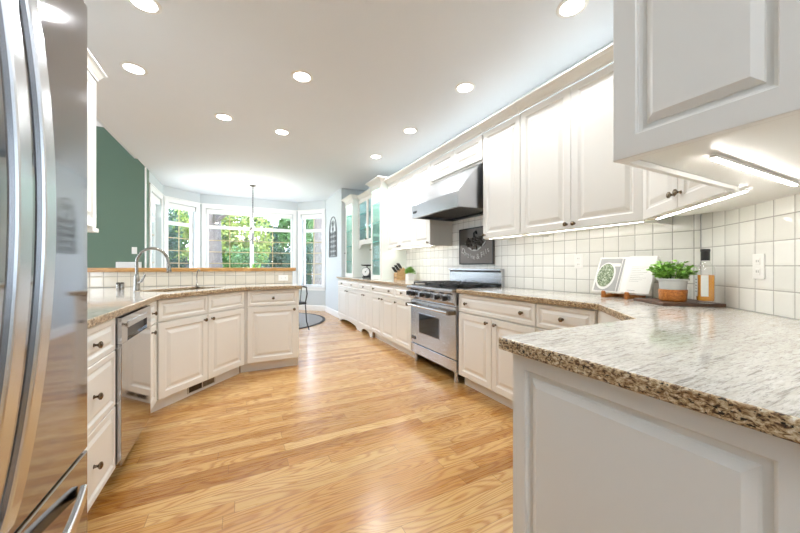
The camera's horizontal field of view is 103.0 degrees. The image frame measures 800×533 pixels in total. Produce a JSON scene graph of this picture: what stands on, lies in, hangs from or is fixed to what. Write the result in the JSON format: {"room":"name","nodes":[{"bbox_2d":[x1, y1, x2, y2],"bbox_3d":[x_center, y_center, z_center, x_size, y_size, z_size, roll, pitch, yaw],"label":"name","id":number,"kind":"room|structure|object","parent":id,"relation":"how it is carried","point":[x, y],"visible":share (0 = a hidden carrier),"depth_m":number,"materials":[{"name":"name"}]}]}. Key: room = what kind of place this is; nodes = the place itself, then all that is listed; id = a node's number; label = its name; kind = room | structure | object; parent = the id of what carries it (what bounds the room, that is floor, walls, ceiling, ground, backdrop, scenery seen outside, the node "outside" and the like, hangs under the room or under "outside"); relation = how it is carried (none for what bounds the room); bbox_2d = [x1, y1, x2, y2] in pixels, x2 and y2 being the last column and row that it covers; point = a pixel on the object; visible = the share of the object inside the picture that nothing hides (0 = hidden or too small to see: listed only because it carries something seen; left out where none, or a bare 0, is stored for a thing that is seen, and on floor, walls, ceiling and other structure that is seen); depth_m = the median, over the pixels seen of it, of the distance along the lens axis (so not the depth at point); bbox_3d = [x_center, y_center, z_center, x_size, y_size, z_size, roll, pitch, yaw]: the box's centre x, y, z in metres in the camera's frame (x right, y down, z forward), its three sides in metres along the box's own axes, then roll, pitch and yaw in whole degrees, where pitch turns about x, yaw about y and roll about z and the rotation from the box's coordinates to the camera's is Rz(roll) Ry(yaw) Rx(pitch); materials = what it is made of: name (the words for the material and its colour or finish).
{"room":"kitchen","nodes":[
{"label":"kitchen","id":0,"kind":"room"},
{"bbox_2d":[87,126,148,267],"bbox_3d":[-6.424,-0.660,4.503,4.570,3.600,0.160,0,0,-27],"label":"wall","id":1,"kind":"structure","parent":0,"point":[120,177],"depth_m":5.28,"materials":[{"name":"green paint"}]},
{"bbox_2d":[116,262,141,267],"bbox_3d":[-4.557,0.003,5.343,0.340,0.160,0.015,0,0,-27],"label":"air vent","id":2,"kind":"object","parent":1,"relation":"in","point":[118,264],"visible":0.56,"depth_m":5.33,"materials":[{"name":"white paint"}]},
{"bbox_2d":[96,116,162,267],"bbox_3d":[-2.502,-0.660,1.601,0.170,3.600,11.110,0,0,-27],"label":"wall","id":3,"kind":"structure","parent":0,"point":[152,179],"depth_m":6.42,"materials":[{"name":"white paint"}]},
{"bbox_2d":[87,48,106,232],"bbox_3d":[-1.955,-0.812,1.339,0.561,1.145,1.910,0,0,-27],"label":"upper cabinet","id":4,"kind":"object","parent":3,"relation":"attached to","point":[95,73],"visible":0.13,"depth_m":2.20,"materials":[{"name":"beige paint"}]},
{"bbox_2d":[145,167,146,267],"bbox_3d":[-4.348,-0.275,5.435,0.018,2.830,0.039,0,0,-27],"label":"trim","id":5,"kind":"structure","parent":3,"relation":"attached to","point":[145,167],"depth_m":5.42,"materials":[{"name":"white paint"}]},
{"bbox_2d":[149,182,163,267],"bbox_3d":[-4.689,-0.427,6.037,0.190,2.095,1.090,0,0,-27],"label":"window","id":6,"kind":"structure","parent":3,"relation":"in","point":[153,200],"depth_m":6.33,"materials":[{"name":"white paint"}]},
{"bbox_2d":[163,185,199,267],"bbox_3d":[-4.863,-0.275,7.026,0.160,2.830,0.962,0,0,19],"label":"wall","id":7,"kind":"structure","parent":0,"point":[167,191],"depth_m":7.09,"materials":[{"name":"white paint"}]},
{"bbox_2d":[163,196,200,267],"bbox_3d":[-4.830,-0.427,7.014,0.190,2.095,0.850,0,0,19],"label":"window","id":8,"kind":"structure","parent":7,"relation":"in","point":[167,199],"depth_m":7.08,"materials":[{"name":"white paint"}]},
{"bbox_2d":[168,226,190,267],"bbox_3d":[-4.890,-0.212,7.034,0.008,1.375,0.550,0,0,19],"label":"grille","id":9,"kind":"object","parent":8,"relation":"attached to","point":[178,238],"depth_m":7.08,"materials":[{"name":"wood"}]},
{"bbox_2d":[105,271,285,287],"bbox_3d":[-2.316,0.599,3.680,2.030,1.082,0.144,0,0,-27],"label":"wall","id":10,"kind":"structure","parent":0,"point":[206,271],"depth_m":3.69,"materials":[{"name":"tile"}]},
{"bbox_2d":[87,271,292,287],"bbox_3d":[-2.536,0.136,3.483,2.600,0.156,0.008,0,0,-27],"label":"tile backsplash","id":11,"kind":"structure","parent":10,"relation":"attached to","point":[94,279],"depth_m":3.56,"materials":[{"name":"tile"}]},
{"bbox_2d":[87,268,295,271],"bbox_3d":[-2.725,0.036,3.569,2.940,0.042,0.375,0,0,-27],"label":"bar","id":12,"kind":"object","parent":10,"relation":"on","point":[88,269],"visible":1,"depth_m":3.53,"materials":[{"name":"brown wood"}]},
{"bbox_2d":[200,194,297,283],"bbox_3d":[-3.709,-0.275,7.962,2.190,2.830,0.160,0,0,-27],"label":"wall","id":13,"kind":"structure","parent":0,"point":[204,198],"depth_m":7.88,"materials":[{"name":"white paint"}]},
{"bbox_2d":[201,203,296,283],"bbox_3d":[-3.694,-0.427,7.931,2.160,2.095,0.190,0,0,-27],"label":"window","id":14,"kind":"structure","parent":13,"relation":"in","point":[211,208],"depth_m":7.88,"materials":[{"name":"white paint"}]},
{"bbox_2d":[209,230,249,267],"bbox_3d":[-4.158,-0.212,7.768,0.885,1.375,0.008,0,0,-27],"label":"grille","id":15,"kind":"object","parent":14,"relation":"attached to","point":[229,252],"depth_m":7.76,"materials":[{"name":"wood"}]},
{"bbox_2d":[254,232,290,267],"bbox_3d":[-3.287,-0.212,8.206,0.885,1.375,0.008,0,0,-27],"label":"grille","id":16,"kind":"object","parent":14,"relation":"attached to","point":[272,242],"depth_m":8.21,"materials":[{"name":"wood"}]},
{"bbox_2d":[87,310,512,532],"bbox_3d":[-2.766,1.200,1.827,9.100,0.120,12.150,0,0,-27],"label":"floor","id":17,"kind":"structure","parent":0,"point":[360,435],"depth_m":1.92,"materials":[{"name":"brown wood"}]},
{"bbox_2d":[0,0,87,532],"bbox_3d":[-0.945,0.240,0.297,0.869,1.800,0.780,0,0,-27],"label":"refrigerator","id":18,"kind":"object","parent":17,"relation":"on","point":[44,487],"visible":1,"depth_m":0.53,"materials":[{"name":"grey metal"}]},
{"bbox_2d":[85,318,114,512],"bbox_3d":[-1.589,0.698,1.257,0.631,0.885,0.555,0,0,-27],"label":"base cabinet","id":19,"kind":"object","parent":17,"relation":"on","point":[100,448],"visible":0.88,"depth_m":1.45,"materials":[{"name":"beige paint"}]},
{"bbox_2d":[115,305,150,466],"bbox_3d":[-1.827,0.703,1.800,0.554,0.875,0.600,0,0,-27],"label":"dishwasher","id":20,"kind":"object","parent":17,"relation":"on","point":[132,328],"visible":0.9,"depth_m":1.80,"materials":[{"name":"grey metal"}]},
{"bbox_2d":[145,301,157,408],"bbox_3d":[-2.055,0.698,2.184,0.631,0.885,0.270,0,0,-27],"label":"base cabinet","id":21,"kind":"object","parent":17,"relation":"on","point":[154,313],"visible":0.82,"depth_m":2.35,"materials":[{"name":"beige paint"}]},
{"bbox_2d":[151,291,243,412],"bbox_3d":[-1.893,0.698,2.939,0.351,0.885,0.954,0,0,14],"label":"base cabinet","id":22,"kind":"object","parent":17,"relation":"on","point":[200,338],"visible":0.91,"depth_m":2.79,"materials":[{"name":"beige paint"}]},
{"bbox_2d":[87,283,301,328],"bbox_3d":[-1.558,0.234,2.208,2.058,0.037,3.145,0,0,-27],"label":"countertop","id":23,"kind":"structure","parent":22,"relation":"on","point":[103,304],"depth_m":2.51,"materials":[{"name":"stone"}]},
{"bbox_2d":[133,247,171,290],"bbox_3d":[-2.245,0.019,2.882,0.306,0.392,0.067,0,0,-12],"label":"kitchen faucet","id":24,"kind":"object","parent":23,"relation":"on","point":[136,281],"visible":1,"depth_m":2.86,"materials":[{"name":"silver metal"}]},
{"bbox_2d":[187,377,214,393],"bbox_3d":[-1.820,1.087,2.925,0.009,0.063,0.300,0,0,14],"label":"floor vent","id":25,"kind":"object","parent":22,"relation":"attached to","point":[198,386],"visible":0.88,"depth_m":2.90,"materials":[{"name":"metal"}]},
{"bbox_2d":[191,382,201,391],"bbox_3d":[-1.835,1.087,2.855,0.002,0.047,0.133,0,0,14],"label":"grille","id":26,"kind":"object","parent":25,"relation":"attached to","point":[201,382],"depth_m":2.86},
{"bbox_2d":[241,289,298,372],"bbox_3d":[-1.516,0.698,3.686,0.595,0.885,0.521,0,0,-27],"label":"base cabinet","id":27,"kind":"object","parent":17,"relation":"on","point":[271,317],"visible":0.97,"depth_m":3.49,"materials":[{"name":"beige paint"}]},
{"bbox_2d":[299,313,324,328],"bbox_3d":[-2.874,1.134,6.558,2.600,0.010,2.600,0,0,-27],"label":"rug","id":28,"kind":"object","parent":17,"relation":"on","point":[312,319],"visible":0.16,"depth_m":6.65,"materials":[{"name":"fabric"}]},
{"bbox_2d":[299,286,309,329],"bbox_3d":[-1.950,0.719,5.663,0.522,0.815,0.552,0,0,-38],"label":"dining chair","id":29,"kind":"object","parent":28,"relation":"on","point":[300,301],"visible":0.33,"depth_m":5.62,"materials":[{"name":"metal"}]},
{"bbox_2d":[338,279,358,329],"bbox_3d":[-0.782,0.698,6.347,0.631,0.885,1.277,0,0,-27],"label":"base cabinet","id":30,"kind":"object","parent":17,"relation":"on","point":[347,289],"visible":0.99,"depth_m":6.16,"materials":[{"name":"beige paint"}]},
{"bbox_2d":[337,276,422,286],"bbox_3d":[-0.334,0.234,5.479,0.648,0.037,3.266,0,0,-27],"label":"countertop","id":31,"kind":"structure","parent":30,"relation":"on","point":[404,283],"depth_m":4.88,"materials":[{"name":"stone"}]},
{"bbox_2d":[341,194,370,276],"bbox_3d":[-0.890,-0.608,6.689,0.534,1.644,0.650,0,0,-27],"label":"tall cabinet","id":32,"kind":"object","parent":31,"relation":"on","point":[355,257],"visible":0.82,"depth_m":6.48,"materials":[{"name":"beige paint"}]},
{"bbox_2d":[361,265,370,277],"bbox_3d":[-0.640,0.089,6.168,0.250,0.252,0.248,0,0,16],"label":"kitchen scale","id":33,"kind":"object","parent":31,"relation":"on","point":[366,273],"visible":0.94,"depth_m":6.10,"materials":[{"name":"black plastic"}]},
{"bbox_2d":[365,176,405,279],"bbox_3d":[-0.233,-0.608,5.383,0.534,1.644,0.593,0,0,-27],"label":"tall cabinet","id":34,"kind":"object","parent":31,"relation":"on","point":[383,259],"visible":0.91,"depth_m":5.21,"materials":[{"name":"beige paint"}]},
{"bbox_2d":[394,268,405,279],"bbox_3d":[0.005,0.116,5.062,0.181,0.198,0.110,0,0,-27],"label":"knife block","id":35,"kind":"object","parent":31,"relation":"on","point":[400,275],"visible":0.7,"depth_m":5.01,"materials":[{"name":"brown wood"}]},
{"bbox_2d":[405,267,415,280],"bbox_3d":[0.151,0.107,4.894,0.190,0.217,0.195,0,0,-27],"label":"potted herb","id":36,"kind":"object","parent":31,"relation":"on","point":[409,277],"visible":1,"depth_m":4.85,"materials":[{"name":"ceramic"}]},
{"bbox_2d":[358,281,372,336],"bbox_3d":[-0.354,0.698,5.497,0.631,0.885,0.620,0,0,-27],"label":"base cabinet","id":37,"kind":"object","parent":17,"relation":"on","point":[364,288],"visible":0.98,"depth_m":5.35,"materials":[{"name":"beige paint"}]},
{"bbox_2d":[371,283,398,348],"bbox_3d":[-0.020,0.698,4.834,0.631,0.885,0.860,0,0,-27],"label":"base cabinet","id":38,"kind":"object","parent":17,"relation":"on","point":[382,296],"visible":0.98,"depth_m":4.67,"materials":[{"name":"beige paint"}]},
{"bbox_2d":[394,285,414,357],"bbox_3d":[0.281,0.698,4.236,0.631,0.885,0.475,0,0,-27],"label":"base cabinet","id":39,"kind":"object","parent":17,"relation":"on","point":[402,313],"visible":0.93,"depth_m":4.11,"materials":[{"name":"beige paint"}]},
{"bbox_2d":[405,268,503,382],"bbox_3d":[0.576,0.583,3.584,0.704,1.115,0.915,0,0,-27],"label":"range","id":40,"kind":"object","parent":17,"relation":"on","point":[434,305],"visible":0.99,"depth_m":3.40,"materials":[{"name":"silver metal"}]},
{"bbox_2d":[412,284,495,288],"bbox_3d":[0.594,0.218,3.593,0.560,0.008,0.895,0,0,-27],"label":"cooktop","id":41,"kind":"object","parent":40,"relation":"in","point":[426,285],"depth_m":3.33,"materials":[{"name":"black metal"}]},
{"bbox_2d":[459,293,537,408],"bbox_3d":[1.014,0.698,2.777,0.631,0.885,0.890,0,0,-27],"label":"base cabinet","id":42,"kind":"object","parent":17,"relation":"on","point":[486,368],"visible":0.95,"depth_m":2.67,"materials":[{"name":"beige paint"}]},
{"bbox_2d":[536,303,597,331],"bbox_3d":[1.310,0.698,2.190,0.631,0.885,0.420,0,0,-27],"label":"base cabinet","id":43,"kind":"object","parent":17,"relation":"on","point":[548,316],"visible":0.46,"depth_m":2.07,"materials":[{"name":"beige paint"}]},
{"bbox_2d":[598,310,620,323],"bbox_3d":[1.322,0.647,1.758,1.025,0.785,0.380,0,0,-37],"label":"base cabinet","id":44,"kind":"object","parent":17,"relation":"on","point":[603,317],"visible":0.02,"depth_m":1.75,"materials":[{"name":"beige paint"}]},
{"bbox_2d":[513,353,799,532],"bbox_3d":[1.032,0.696,0.273,0.620,0.888,1.850,0,0,-27],"label":"base cabinet","id":45,"kind":"object","parent":17,"relation":"on","point":[590,455],"visible":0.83,"depth_m":0.67,"materials":[{"name":"beige paint"}]},
{"bbox_2d":[456,287,799,443],"bbox_3d":[1.139,0.234,1.285,1.785,0.037,3.672,0,0,-27],"label":"countertop","id":46,"kind":"structure","parent":45,"relation":"on","point":[736,366],"depth_m":0.79,"materials":[{"name":"stone"}]},
{"bbox_2d":[601,290,645,298],"bbox_3d":[1.544,0.128,2.201,0.217,0.173,0.200,0,0,-27],"label":"book stand","id":47,"kind":"object","parent":46,"relation":"on","point":[625,295],"visible":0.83,"depth_m":2.21,"materials":[{"name":"brown wood"}]},
{"bbox_2d":[591,256,659,295],"bbox_3d":[1.540,0.058,2.199,0.133,0.258,0.380,0,0,-27],"label":"open cookbook","id":48,"kind":"object","parent":47,"relation":"on","point":[618,275],"visible":0.99,"depth_m":2.17,"materials":[{"name":"white paper"}]},
{"bbox_2d":[596,263,615,288],"bbox_3d":[1.484,0.067,2.295,0.085,0.190,0.134,0,0,-27],"label":"picture","id":49,"kind":"object","parent":48,"relation":"attached to","point":[606,272],"depth_m":2.29},
{"bbox_2d":[593,259,625,291],"bbox_3d":[1.499,0.058,2.280,0.106,0.229,0.164,0,0,-27],"label":"photo","id":50,"kind":"object","parent":48,"relation":"attached to","point":[610,273],"depth_m":2.27},
{"bbox_2d":[634,298,725,306],"bbox_3d":[1.597,0.205,1.842,0.295,0.017,0.290,0,0,10],"label":"cutting board","id":51,"kind":"object","parent":46,"relation":"on","point":[690,302],"visible":0.88,"depth_m":1.74,"materials":[{"name":"brown wood"}]},
{"bbox_2d":[646,259,699,301],"bbox_3d":[1.558,0.075,1.827,0.245,0.243,0.223,0,0,-27],"label":"potted herb","id":52,"kind":"object","parent":51,"relation":"on","point":[672,289],"visible":1,"depth_m":1.78,"materials":[{"name":"green plant"}]},
{"bbox_2d":[658,289,687,301],"bbox_3d":[1.562,0.163,1.821,0.132,0.066,0.132,0,0,-27],"label":"wooden bowl","id":53,"kind":"object","parent":52,"relation":"attached to","point":[674,295],"depth_m":1.77,"materials":[{"name":"wood"}]},
{"bbox_2d":[656,278,689,289],"bbox_3d":[1.562,0.126,1.821,0.146,0.116,0.146,0,0,-27],"label":"pot","id":54,"kind":"object","parent":52,"relation":"attached to","point":[664,283],"depth_m":1.77,"materials":[{"name":"ceramic"}]},
{"bbox_2d":[695,249,714,303],"bbox_3d":[1.631,0.051,1.700,0.074,0.290,0.074,0,0,31],"label":"oil bottle","id":55,"kind":"object","parent":51,"relation":"on","point":[704,284],"visible":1,"depth_m":1.68,"materials":[{"name":"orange glass"}]},
{"bbox_2d":[298,200,324,305],"bbox_3d":[-2.274,-0.275,8.328,0.954,2.830,0.160,0,0,18],"label":"wall","id":56,"kind":"structure","parent":0,"point":[313,297],"depth_m":8.27,"materials":[{"name":"blue paint"}]},
{"bbox_2d":[297,209,325,290],"bbox_3d":[-2.283,-0.427,8.294,0.850,2.095,0.190,0,0,18],"label":"window","id":57,"kind":"structure","parent":56,"relation":"in","point":[314,213],"depth_m":8.33,"materials":[{"name":"white paint"}]},
{"bbox_2d":[305,232,321,284],"bbox_3d":[-2.263,-0.212,8.354,0.550,1.375,0.008,0,0,18],"label":"grille","id":58,"kind":"object","parent":57,"relation":"attached to","point":[313,242],"depth_m":8.37,"materials":[{"name":"wood"}]},
{"bbox_2d":[299,305,324,310],"bbox_3d":[-2.302,1.070,8.245,0.834,0.140,0.016,0,0,18],"label":"baseboard","id":59,"kind":"structure","parent":56,"relation":"attached to","point":[301,307],"depth_m":8.22,"materials":[{"name":"white paint"}]},
{"bbox_2d":[325,188,349,310],"bbox_3d":[-1.492,-0.275,7.527,0.200,2.830,1.430,0,0,-27],"label":"wall","id":60,"kind":"structure","parent":0,"point":[334,266],"depth_m":7.35,"materials":[{"name":"blue paint"}]},
{"bbox_2d":[325,306,338,317],"bbox_3d":[-1.589,1.070,7.479,0.016,0.140,1.430,0,0,-27],"label":"baseboard","id":61,"kind":"structure","parent":60,"relation":"attached to","point":[331,311],"depth_m":7.52,"materials":[{"name":"white paint"}]},
{"bbox_2d":[329,216,336,257],"bbox_3d":[-1.575,-0.694,7.455,0.024,0.952,0.692,0,0,-27],"label":"wall ornament","id":62,"kind":"object","parent":60,"relation":"attached to","point":[330,234],"visible":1,"depth_m":7.46,"materials":[{"name":"metal"}]},
{"bbox_2d":[84,0,612,201],"bbox_3d":[-0.734,-1.760,2.849,4.550,0.140,12.150,0,0,-27],"label":"ceiling","id":63,"kind":"structure","parent":0,"point":[379,69],"depth_m":2.81,"materials":[{"name":"paint"}]},
{"bbox_2d":[119,61,147,74],"bbox_3d":[-2.271,-1.687,2.714,0.190,0.005,0.190,0,0,-27],"label":"recessed light","id":64,"kind":"object","parent":63,"relation":"in","point":[131,67],"visible":1,"depth_m":2.71,"materials":[{"name":"white plastic"}]},
{"bbox_2d":[123,64,143,73],"bbox_3d":[-2.271,-1.686,2.714,0.138,0.002,0.138,0,0,18],"label":"diffuser","id":65,"kind":"object","parent":64,"relation":"attached to","point":[132,68],"depth_m":2.71,"materials":[{"name":"white"}]},
{"bbox_2d":[127,0,161,13],"bbox_3d":[-1.639,-1.687,2.035,0.190,0.005,0.190,0,0,-27],"label":"recessed light","id":66,"kind":"object","parent":63,"relation":"in","point":[147,6],"visible":1,"depth_m":2.05,"materials":[{"name":"white plastic"}]},
{"bbox_2d":[131,0,157,11],"bbox_3d":[-1.639,-1.686,2.035,0.138,0.002,0.138,0,0,44],"label":"diffuser","id":67,"kind":"object","parent":66,"relation":"attached to","point":[143,5],"depth_m":2.05,"materials":[{"name":"white"}]},
{"bbox_2d":[214,113,232,120],"bbox_3d":[-1.990,-1.687,3.595,0.190,0.005,0.190,0,0,-27],"label":"recessed light","id":68,"kind":"object","parent":63,"relation":"in","point":[221,116],"visible":1,"depth_m":3.59,"materials":[{"name":"white plastic"}]},
{"bbox_2d":[238,185,266,243],"bbox_3d":[-3.076,-1.070,6.651,0.554,1.240,0.532,0,0,-27],"label":"chandelier","id":69,"kind":"object","parent":63,"relation":"hanging from","point":[252,186],"visible":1,"depth_m":6.62,"materials":[{"name":"grey metal"}]},
{"bbox_2d":[274,129,289,134],"bbox_3d":[-1.483,-1.687,3.995,0.190,0.005,0.190,0,0,-27],"label":"recessed light","id":70,"kind":"object","parent":63,"relation":"in","point":[277,131],"visible":1,"depth_m":4.00,"materials":[{"name":"white plastic"}]},
{"bbox_2d":[291,70,312,82],"bbox_3d":[-0.872,-1.687,2.828,0.190,0.005,0.190,0,0,-27],"label":"recessed light","id":71,"kind":"object","parent":63,"relation":"in","point":[301,76],"visible":1,"depth_m":2.82,"materials":[{"name":"white plastic"}]},
{"bbox_2d":[294,72,309,81],"bbox_3d":[-0.872,-1.686,2.828,0.138,0.002,0.138,0,0,18],"label":"diffuser","id":72,"kind":"object","parent":71,"relation":"attached to","point":[298,76],"depth_m":2.82,"materials":[{"name":"white"}]},
{"bbox_2d":[402,127,417,133],"bbox_3d":[0.124,-1.687,3.951,0.190,0.005,0.190,0,0,-27],"label":"recessed light","id":73,"kind":"object","parent":63,"relation":"in","point":[409,130],"visible":1,"depth_m":3.94,"materials":[{"name":"white plastic"}]},
{"bbox_2d":[455,82,474,92],"bbox_3d":[0.614,-1.687,3.002,0.190,0.005,0.190,0,0,-27],"label":"recessed light","id":74,"kind":"object","parent":63,"relation":"in","point":[464,87],"visible":1,"depth_m":2.99,"materials":[{"name":"white plastic"}]},
{"bbox_2d":[458,84,471,91],"bbox_3d":[0.614,-1.686,3.002,0.138,0.002,0.138,0,0,18],"label":"diffuser","id":75,"kind":"object","parent":74,"relation":"attached to","point":[461,87],"depth_m":2.99,"materials":[{"name":"white"}]},
{"bbox_2d":[556,0,588,17],"bbox_3d":[1.118,-1.687,2.067,0.190,0.005,0.190,0,0,-27],"label":"recessed light","id":76,"kind":"object","parent":63,"relation":"in","point":[566,8],"visible":1,"depth_m":2.07,"materials":[{"name":"white plastic"}]},
{"bbox_2d":[560,0,583,15],"bbox_3d":[1.118,-1.686,2.067,0.138,0.002,0.138,0,0,-7],"label":"diffuser","id":77,"kind":"object","parent":76,"relation":"attached to","point":[567,7],"depth_m":2.07,"materials":[{"name":"white"}]},
{"bbox_2d":[365,41,673,293],"bbox_3d":[0.593,-0.275,4.539,0.160,2.830,5.784,0,0,-27],"label":"wall","id":78,"kind":"structure","parent":0,"point":[611,42],"depth_m":3.12,"materials":[{"name":"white paint"}]},
{"bbox_2d":[356,188,370,248],"bbox_3d":[-0.502,-0.875,6.050,0.414,1.030,0.980,0,0,-27],"label":"upper cabinet","id":79,"kind":"object","parent":78,"relation":"attached to","point":[364,204],"visible":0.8,"depth_m":6.37,"materials":[{"name":"beige paint"}]},
{"bbox_2d":[384,165,430,249],"bbox_3d":[0.115,-0.828,4.832,0.421,1.115,0.850,0,0,-27],"label":"upper cabinet","id":80,"kind":"object","parent":78,"relation":"attached to","point":[400,192],"visible":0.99,"depth_m":4.73,"materials":[{"name":"beige paint"}]},
{"bbox_2d":[409,156,451,247],"bbox_3d":[0.402,-0.828,4.261,0.421,1.115,0.425,0,0,-27],"label":"upper cabinet","id":81,"kind":"object","parent":78,"relation":"attached to","point":[427,233],"visible":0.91,"depth_m":4.13,"materials":[{"name":"beige paint"}]},
{"bbox_2d":[412,164,482,221],"bbox_3d":[0.622,-0.806,3.601,0.616,0.448,0.915,0,0,-27],"label":"range hood","id":82,"kind":"object","parent":78,"relation":"attached to","point":[459,195],"visible":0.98,"depth_m":3.35,"materials":[{"name":"silver metal"}]},
{"bbox_2d":[425,125,482,183],"bbox_3d":[0.718,-1.212,3.634,0.421,0.347,0.974,0,0,-27],"label":"upper cabinet","id":83,"kind":"object","parent":78,"relation":"attached to","point":[470,154],"visible":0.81,"depth_m":3.49,"materials":[{"name":"beige paint"}]},
{"bbox_2d":[406,213,506,286],"bbox_3d":[0.614,-0.198,4.311,0.008,0.824,2.250,0,0,-27],"label":"tile backsplash","id":84,"kind":"structure","parent":78,"relation":"attached to","point":[429,264],"depth_m":4.26,"materials":[{"name":"tile"}]},
{"bbox_2d":[459,226,494,264],"bbox_3d":[0.881,-0.242,3.723,0.038,0.435,0.600,0,0,-27],"label":"wall plaque","id":85,"kind":"object","parent":84,"relation":"attached to","point":[473,249],"visible":0.98,"depth_m":3.71,"materials":[{"name":"grey metal"}]},
{"bbox_2d":[477,103,545,239],"bbox_3d":[1.042,-0.828,2.990,0.421,1.115,0.465,0,0,-27],"label":"upper cabinet","id":86,"kind":"object","parent":78,"relation":"attached to","point":[502,143],"visible":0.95,"depth_m":2.91,"materials":[{"name":"beige paint"}]},
{"bbox_2d":[514,43,672,236],"bbox_3d":[1.356,-0.828,2.365,0.421,1.115,0.930,0,0,-27],"label":"upper cabinet","id":87,"kind":"object","parent":78,"relation":"attached to","point":[571,180],"visible":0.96,"depth_m":2.27,"materials":[{"name":"beige paint"}]},
{"bbox_2d":[507,214,700,299],"bbox_3d":[1.468,-0.053,2.613,0.008,0.534,1.549,0,0,-27],"label":"tile backsplash","id":88,"kind":"structure","parent":78,"relation":"attached to","point":[533,262],"depth_m":2.53,"materials":[{"name":"tile"}]},
{"bbox_2d":[574,254,582,268],"bbox_3d":[1.462,-0.041,2.604,0.008,0.116,0.072,0,0,-27],"label":"wall outlet","id":89,"kind":"object","parent":88,"relation":"attached to","point":[578,258],"visible":1,"depth_m":2.60,"materials":[{"name":"white plastic"}]},
{"bbox_2d":[643,169,799,220],"bbox_3d":[1.470,-0.792,1.485,0.376,1.045,0.765,0,0,18],"label":"upper cabinet","id":90,"kind":"object","parent":78,"relation":"attached to","point":[663,195],"depth_m":1.48,"materials":[{"name":"beige paint"}]},
{"bbox_3d":[1.678,-0.275,1.229,0.160,2.830,1.541,0,0,18],"label":"wall","id":91,"kind":"structure","parent":0,"visible":0},
{"bbox_2d":[701,193,799,319],"bbox_3d":[1.586,-0.053,1.221,0.008,0.534,1.451,0,0,18],"label":"tile backsplash","id":92,"kind":"structure","parent":91,"relation":"attached to","point":[771,228],"depth_m":1.49,"materials":[{"name":"tile"}]},
{"bbox_2d":[752,254,764,278],"bbox_3d":[1.660,0.000,1.473,0.008,0.116,0.072,0,0,18],"label":"wall outlet","id":93,"kind":"object","parent":92,"relation":"attached to","point":[758,260],"visible":1,"depth_m":1.47,"materials":[{"name":"white plastic"}]},
{"bbox_3d":[2.073,-0.275,-0.717,0.160,2.830,2.856,0,0,-27],"label":"wall","id":94,"kind":"structure","parent":0,"visible":0},
{"bbox_2d":[613,0,799,190],"bbox_3d":[1.310,-0.842,0.372,0.955,1.146,1.487,0,0,-27],"label":"upper cabinet","id":95,"kind":"object","parent":94,"relation":"attached to","point":[694,80],"depth_m":0.70,"materials":[{"name":"beige paint"}]},
{"label":"outside","id":96,"kind":"structure","parent":0,"visible":0},
{"bbox_3d":[-13.318,1.690,32.032,65.000,0.100,50.800,0,0,-27],"label":"ground","id":97,"kind":"structure","parent":96,"visible":0},
{"bbox_2d":[168,208,182,258],"bbox_3d":[-9.109,-0.439,10.430,3.336,4.166,4.010,0,0,-35],"label":"tree","id":98,"kind":"object","parent":97,"relation":"on","point":[172,242],"visible":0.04,"depth_m":11.13,"materials":[{"name":"green plant"}]},
{"bbox_2d":[168,208,189,258],"bbox_3d":[-18.091,-1.521,24.638,4.936,7.727,4.525,0,0,-27],"label":"tree","id":99,"kind":"object","parent":97,"relation":"on","point":[185,242],"visible":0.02,"depth_m":24.11,"materials":[{"name":"green plant"}]},
{"bbox_2d":[169,256,189,267],"bbox_3d":[-7.992,0.621,11.984,1.501,2.254,1.497,0,0,-27],"label":"shrub","id":100,"kind":"object","parent":97,"relation":"on","point":[173,262],"visible":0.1,"depth_m":11.71,"materials":[{"name":"green plant"}]},
{"bbox_2d":[209,214,226,267],"bbox_3d":[-5.816,-2.232,9.845,2.922,7.775,2.831,0,0,-27],"label":"tree","id":101,"kind":"object","parent":97,"relation":"on","point":[214,219],"visible":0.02,"depth_m":9.86,"materials":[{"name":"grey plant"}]},
{"bbox_2d":[169,210,273,262],"bbox_3d":[-8.291,-0.677,15.150,4.593,4.642,4.090,0,0,-32],"label":"tree","id":102,"kind":"object","parent":97,"relation":"on","point":[224,233],"visible":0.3,"depth_m":14.66,"materials":[{"name":"green plant"}]},
{"bbox_2d":[222,245,268,267],"bbox_3d":[-6.350,0.446,12.814,2.146,2.567,2.101,0,0,-24],"label":"shrub","id":103,"kind":"object","parent":97,"relation":"on","point":[243,257],"visible":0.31,"depth_m":12.28,"materials":[{"name":"green plant"}]},
{"bbox_2d":[221,216,285,267],"bbox_3d":[-9.626,-1.029,21.205,5.298,5.376,4.663,0,0,5],"label":"tree","id":104,"kind":"object","parent":97,"relation":"on","point":[276,256],"visible":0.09,"depth_m":21.56,"materials":[{"name":"green plant"}]},
{"bbox_2d":[261,217,288,254],"bbox_3d":[-13.280,-1.409,32.404,4.350,7.200,4.527,0,0,-23],"label":"tree","id":105,"kind":"object","parent":97,"relation":"on","point":[276,237],"visible":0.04,"depth_m":31.56,"materials":[{"name":"green plant"}]},
{"bbox_2d":[274,218,312,259],"bbox_3d":[-9.323,-1.924,29.305,4.911,7.767,4.261,0,0,-5],"label":"tree","id":106,"kind":"object","parent":97,"relation":"on","point":[283,236],"visible":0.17,"depth_m":28.40,"materials":[{"name":"green plant"}]},
{"bbox_2d":[280,243,312,283],"bbox_3d":[-4.216,0.447,13.682,1.895,2.996,1.902,0,0,42],"label":"shrub","id":107,"kind":"object","parent":97,"relation":"on","point":[309,258],"visible":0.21,"depth_m":13.54,"materials":[{"name":"green plant"}]},
{"bbox_2d":[306,220,312,275],"bbox_3d":[-3.563,-0.504,16.845,3.880,4.310,3.948,0,0,-27],"label":"tree","id":108,"kind":"object","parent":97,"relation":"on","point":[311,222],"visible":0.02,"depth_m":16.75,"materials":[{"name":"green plant"}]},
{"bbox_2d":[312,218,321,284],"bbox_3d":[-3.029,-2.092,11.725,2.952,7.499,2.876,0,0,-27],"label":"tree","id":109,"kind":"object","parent":97,"relation":"on","point":[317,222],"visible":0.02,"depth_m":11.56,"materials":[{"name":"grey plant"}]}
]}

